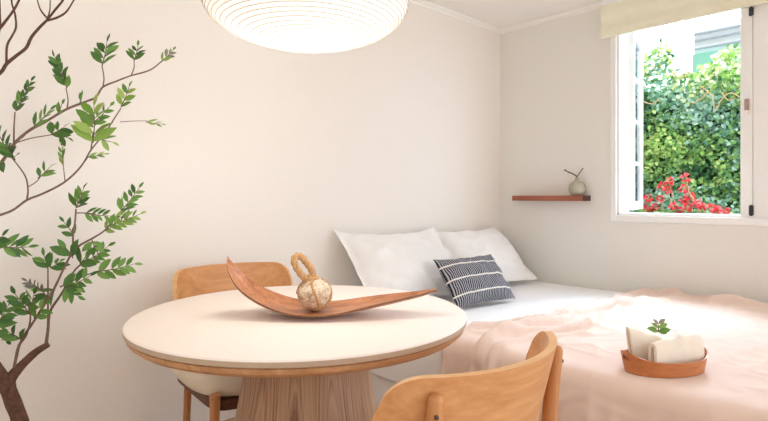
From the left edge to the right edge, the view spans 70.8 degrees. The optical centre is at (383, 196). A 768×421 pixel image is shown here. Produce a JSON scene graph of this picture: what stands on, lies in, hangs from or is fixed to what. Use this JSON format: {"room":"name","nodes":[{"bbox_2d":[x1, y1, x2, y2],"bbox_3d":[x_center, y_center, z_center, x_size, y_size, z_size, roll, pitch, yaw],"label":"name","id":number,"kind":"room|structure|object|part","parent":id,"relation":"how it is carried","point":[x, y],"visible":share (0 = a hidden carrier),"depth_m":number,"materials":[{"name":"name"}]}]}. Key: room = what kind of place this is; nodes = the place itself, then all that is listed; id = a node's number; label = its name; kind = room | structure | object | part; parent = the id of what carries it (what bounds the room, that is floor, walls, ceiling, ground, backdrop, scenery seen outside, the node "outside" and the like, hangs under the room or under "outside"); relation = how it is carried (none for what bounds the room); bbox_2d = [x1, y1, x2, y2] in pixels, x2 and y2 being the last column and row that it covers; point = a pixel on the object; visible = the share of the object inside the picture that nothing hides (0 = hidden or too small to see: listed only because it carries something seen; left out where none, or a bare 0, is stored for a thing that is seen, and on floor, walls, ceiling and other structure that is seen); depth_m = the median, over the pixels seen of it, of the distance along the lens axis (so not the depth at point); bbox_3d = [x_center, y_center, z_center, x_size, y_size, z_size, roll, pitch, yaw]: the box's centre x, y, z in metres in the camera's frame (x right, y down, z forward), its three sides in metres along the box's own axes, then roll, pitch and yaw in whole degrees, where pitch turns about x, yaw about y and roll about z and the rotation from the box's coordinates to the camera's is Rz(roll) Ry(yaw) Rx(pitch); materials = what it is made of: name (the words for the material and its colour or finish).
{"room":"studio apartment","nodes":[
{"label":"studio apartment","id":0,"kind":"room"},
{"bbox_2d":[0,0,499,420],"bbox_3d":[-1.328,-0.110,2.220,6.330,2.400,0.150,0,0,-43],"label":"wall","id":1,"kind":"structure","parent":0,"point":[261,153],"depth_m":2.55,"materials":[{"name":"paint"}]},
{"bbox_2d":[409,0,500,33],"bbox_3d":[-1.321,-1.293,2.104,6.180,0.034,0.030,0,0,-43],"label":"trim","id":2,"kind":"structure","parent":1,"relation":"attached to","point":[423,3],"depth_m":3.84,"materials":[{"name":"paint"}]},
{"bbox_2d":[426,0,600,27],"bbox_3d":[0.272,-1.370,0.534,6.330,0.120,4.800,0,0,-43],"label":"ceiling","id":3,"kind":"structure","parent":0,"point":[497,13],"depth_m":3.75,"materials":[{"name":"paint"}]},
{"bbox_2d":[201,0,408,52],"bbox_3d":[-0.236,-0.891,1.660,0.625,0.839,0.625,0,0,-38],"label":"pendant lamp","id":4,"kind":"object","parent":3,"relation":"hanging from","point":[299,26],"visible":1,"depth_m":1.54,"materials":[{"name":"white paper"}]},
{"bbox_2d":[500,9,767,302],"bbox_3d":[2.565,-0.110,2.607,0.150,2.400,4.650,0,0,-43],"label":"wall","id":5,"kind":"structure","parent":0,"point":[555,76],"depth_m":3.76,"materials":[{"name":"paint"}]},
{"bbox_2d":[500,2,600,33],"bbox_3d":[2.500,-1.293,2.545,0.030,0.034,4.650,0,0,-43],"label":"trim","id":6,"kind":"structure","parent":5,"relation":"attached to","point":[595,6],"depth_m":3.89,"materials":[{"name":"paint"}]},
{"bbox_2d":[512,195,590,200],"bbox_3d":[1.187,0.008,3.870,0.110,0.037,0.556,0,0,-43],"label":"wall shelf","id":7,"kind":"object","parent":5,"relation":"attached to","point":[514,198],"visible":1,"depth_m":3.80,"materials":[{"name":"brown wood"}]},
{"bbox_2d":[564,168,585,195],"bbox_3d":[1.319,-0.105,3.722,0.138,0.190,0.116,0,0,11],"label":"bud vase","id":8,"kind":"object","parent":7,"relation":"on","point":[576,188],"visible":0.99,"depth_m":3.68,"materials":[{"name":"ceramic"}]},
{"bbox_2d":[611,3,767,225],"bbox_3d":[2.210,-0.528,3.311,0.673,1.377,1.530,0,0,-43],"label":"window","id":9,"kind":"structure","parent":5,"relation":"in","point":[626,49],"depth_m":3.19,"materials":[{"name":"paint"}]},
{"bbox_3d":[1.805,-0.531,3.869,0.040,1.239,0.500,0,0,32],"label":"sash","id":10,"kind":"part","parent":9,"relation":"part of","materials":[{"name":"white paint"}]},
{"bbox_3d":[1.805,-0.531,3.869,0.006,1.119,0.390,0,0,32],"label":"pane","id":11,"kind":"part","parent":9,"relation":"part of","materials":[{"name":"clear glass"}]},
{"bbox_2d":[600,0,767,37],"bbox_3d":[1.999,-1.183,3.030,0.048,0.250,1.581,0,0,-43],"label":"blind","id":12,"kind":"object","parent":9,"relation":"attached to","point":[618,17],"visible":1,"depth_m":3.35,"materials":[{"name":"fabric"}]},
{"bbox_3d":[2.002,-1.289,3.033,0.040,0.038,1.581,0,0,-44],"label":"head rail","id":13,"kind":"part","parent":12,"relation":"part of","materials":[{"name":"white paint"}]},
{"bbox_2d":[753,3,767,215],"bbox_3d":[2.286,-0.530,2.814,0.050,1.269,0.602,0,0,-44],"label":"shutter","id":14,"kind":"object","parent":9,"relation":"attached to","point":[760,12],"depth_m":2.99,"materials":[{"name":"paint"}]},
{"bbox_3d":[0.272,1.140,0.534,6.330,0.100,4.800,0,0,-44],"label":"floor","id":15,"kind":"structure","parent":0,"visible":0},
{"bbox_2d":[0,0,175,420],"bbox_3d":[-1.107,0.176,1.937,0.688,1.840,0.242,0,0,-43],"label":"indoor tree","id":16,"kind":"object","parent":15,"relation":"on","point":[12,400],"visible":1,"depth_m":1.90,"materials":[{"name":"green plant"}]},
{"bbox_2d":[172,262,292,420],"bbox_3d":[-0.555,0.697,2.226,0.570,0.788,0.584,0,0,-38],"label":"dining chair","id":17,"kind":"object","parent":15,"relation":"on","point":[218,393],"visible":0.41,"depth_m":2.28,"materials":[{"name":"brown wood"}]},
{"bbox_3d":[-0.844,0.709,2.285,0.060,0.764,0.066,0,0,-38],"label":"leg","id":18,"kind":"part","parent":17,"relation":"part of","materials":[{"name":"brown wood"}]},
{"bbox_3d":[-0.545,0.666,2.213,0.570,0.097,0.540,0,0,-38],"label":"seat","id":19,"kind":"part","parent":17,"relation":"part of","materials":[{"name":"fabric"}]},
{"bbox_3d":[-0.545,0.734,2.213,0.484,0.036,0.500,0,0,-38],"label":"seat frame","id":20,"kind":"part","parent":17,"relation":"part of","materials":[{"name":"brown wood"}]},
{"bbox_3d":[-0.587,0.887,1.862,0.037,0.408,0.052,0,0,18],"label":"leg","id":21,"kind":"part","parent":17,"relation":"part of","materials":[{"name":"brown wood"}]},
{"bbox_3d":[-0.678,0.404,2.384,0.538,0.202,0.184,0,0,-38],"label":"backrest","id":22,"kind":"part","parent":17,"relation":"part of","materials":[{"name":"brown wood"}]},
{"bbox_2d":[122,285,466,420],"bbox_3d":[-0.251,0.721,1.664,1.000,0.738,1.000,0,0,-43],"label":"round table","id":23,"kind":"object","parent":15,"relation":"on","point":[291,368],"visible":0.92,"depth_m":1.46,"materials":[{"name":"laminate"}]},
{"bbox_2d":[227,256,436,317],"bbox_3d":[-0.156,0.264,1.620,0.630,0.174,0.216,0,0,0],"label":"tray","id":24,"kind":"object","parent":23,"relation":"on","point":[266,298],"visible":0.98,"depth_m":1.64,"materials":[{"name":"brown wood"}]},
{"bbox_2d":[290,253,332,310],"bbox_3d":[-0.210,0.255,1.627,0.107,0.176,0.112,0,0,43],"label":"decorative ball","id":25,"kind":"object","parent":24,"relation":"in","point":[313,293],"visible":1,"depth_m":1.60,"materials":[{"name":"stone"}]},
{"bbox_2d":[371,331,563,420],"bbox_3d":[0.076,0.697,1.204,0.570,0.788,0.584,0,0,-45],"label":"dining chair","id":26,"kind":"object","parent":15,"relation":"on","point":[514,392],"visible":1,"depth_m":0.94,"materials":[{"name":"brown wood"}]},
{"bbox_3d":[0.098,0.709,0.910,0.066,0.764,0.060,0,0,45],"label":"leg","id":27,"kind":"part","parent":26,"relation":"part of","materials":[{"name":"brown wood"}]},
{"bbox_3d":[0.370,0.709,1.183,0.060,0.764,0.066,0,0,-45],"label":"leg","id":28,"kind":"part","parent":26,"relation":"part of","materials":[{"name":"brown wood"}]},
{"bbox_2d":[370,280,622,408],"bbox_3d":[1.087,0.851,2.740,1.777,0.479,2.386,0,0,-43],"label":"bed","id":29,"kind":"object","parent":15,"relation":"on","point":[532,297],"visible":0.18,"depth_m":2.98,"materials":[{"name":"white fabric"}]},
{"bbox_2d":[334,227,450,294],"bbox_3d":[0.134,0.387,3.182,0.817,0.404,0.356,0,0,-40],"label":"pillow","id":30,"kind":"object","parent":29,"relation":"on","point":[397,261],"visible":0.7,"depth_m":3.03,"materials":[{"name":"fabric"}]},
{"bbox_2d":[433,254,515,307],"bbox_3d":[0.523,0.473,3.095,0.480,0.249,0.215,0,0,-37],"label":"throw cushion","id":31,"kind":"object","parent":29,"relation":"on","point":[470,280],"visible":1,"depth_m":3.01,"materials":[{"name":"grey fabric"}]},
{"bbox_2d":[436,226,536,281],"bbox_3d":[0.689,0.404,3.724,0.750,0.363,0.376,0,0,-42],"label":"pillow","id":32,"kind":"object","parent":29,"relation":"on","point":[466,243],"visible":0.64,"depth_m":3.63,"materials":[{"name":"fabric"}]},
{"bbox_2d":[439,287,767,420],"bbox_3d":[1.373,0.773,2.355,1.870,0.519,1.528,0,0,-43],"label":"throw","id":33,"kind":"object","parent":29,"relation":"on","point":[595,385],"visible":0.82,"depth_m":2.10,"materials":[{"name":"fabric"}]},
{"bbox_2d":[620,347,707,377],"bbox_3d":[0.963,0.556,1.857,0.308,0.072,0.200,0,0,-13],"label":"tray","id":34,"kind":"object","parent":33,"relation":"on","point":[632,364],"visible":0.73,"depth_m":1.77,"materials":[{"name":"brown wood"}]},
{"bbox_2d":[626,327,661,359],"bbox_3d":[0.941,0.516,1.884,0.205,0.137,0.051,0,0,-10],"label":"hand towel","id":35,"kind":"object","parent":34,"relation":"in","point":[638,341],"visible":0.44,"depth_m":1.85,"materials":[{"name":"white fabric"}]},
{"bbox_2d":[647,319,670,333],"bbox_3d":[0.958,0.452,1.884,0.084,0.052,0.018,0,0,-1],"label":"leaf sprig","id":36,"kind":"object","parent":35,"relation":"on","point":[663,330],"visible":1,"depth_m":1.89,"materials":[{"name":"green plant"}]},
{"bbox_2d":[648,334,703,363],"bbox_3d":[0.984,0.524,1.826,0.203,0.111,0.062,0,0,-15],"label":"hand towel","id":37,"kind":"object","parent":34,"relation":"in","point":[688,348],"visible":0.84,"depth_m":1.81,"materials":[{"name":"white fabric"}]},
{"label":"outside","id":38,"kind":"structure","parent":0,"visible":0},
{"bbox_3d":[5.853,1.190,11.069,16.270,0.200,20.000,0,0,-44],"label":"ground","id":39,"kind":"structure","parent":38,"visible":0},
{"bbox_2d":[634,181,667,212],"bbox_3d":[2.426,0.476,4.885,0.344,1.230,0.350,0,0,-43],"label":"geranium","id":40,"kind":"object","parent":39,"relation":"on","point":[651,209],"visible":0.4,"depth_m":4.79,"materials":[{"name":"red plant"}]},
{"bbox_2d":[663,176,697,213],"bbox_3d":[2.459,0.461,4.412,0.353,1.260,0.339,0,0,-43],"label":"geranium","id":41,"kind":"object","parent":39,"relation":"on","point":[684,201],"visible":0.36,"depth_m":4.37,"materials":[{"name":"red plant"}]},
{"bbox_2d":[635,87,739,211],"bbox_3d":[2.932,0.015,5.264,0.200,2.150,5.600,0,0,-43],"label":"wall","id":42,"kind":"structure","parent":39,"relation":"on","point":[663,110],"depth_m":5.14,"materials":[{"name":"green plant"}]},
{"bbox_2d":[629,35,739,213],"bbox_3d":[2.782,-0.507,4.976,0.334,2.091,3.894,0,0,-43],"label":"hedge","id":43,"kind":"object","parent":42,"relation":"attached to","point":[716,93],"visible":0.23,"depth_m":4.95,"materials":[{"name":"green plant"}]},
{"bbox_3d":[2.846,-0.884,4.758,0.010,0.212,0.118,0,0,-44],"label":"stem","id":44,"kind":"part","parent":43,"relation":"part of","materials":[{"name":"brown plant"}]},
{"bbox_3d":[2.955,-0.818,4.643,0.010,0.156,0.202,0,0,-44],"label":"stem","id":45,"kind":"part","parent":43,"relation":"part of","materials":[{"name":"brown plant"}]},
{"bbox_2d":[680,173,739,214],"bbox_3d":[2.446,0.454,3.969,0.381,1.274,0.348,0,0,-26],"label":"geranium","id":46,"kind":"object","parent":39,"relation":"on","point":[716,208],"visible":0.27,"depth_m":3.97,"materials":[{"name":"red plant"}]},
{"bbox_2d":[692,19,739,80],"bbox_3d":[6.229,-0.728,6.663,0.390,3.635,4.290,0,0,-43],"label":"neighbouring house","id":47,"kind":"structure","parent":39,"relation":"on","point":[708,40],"depth_m":7.94,"materials":[{"name":"white paint"}]}
]}

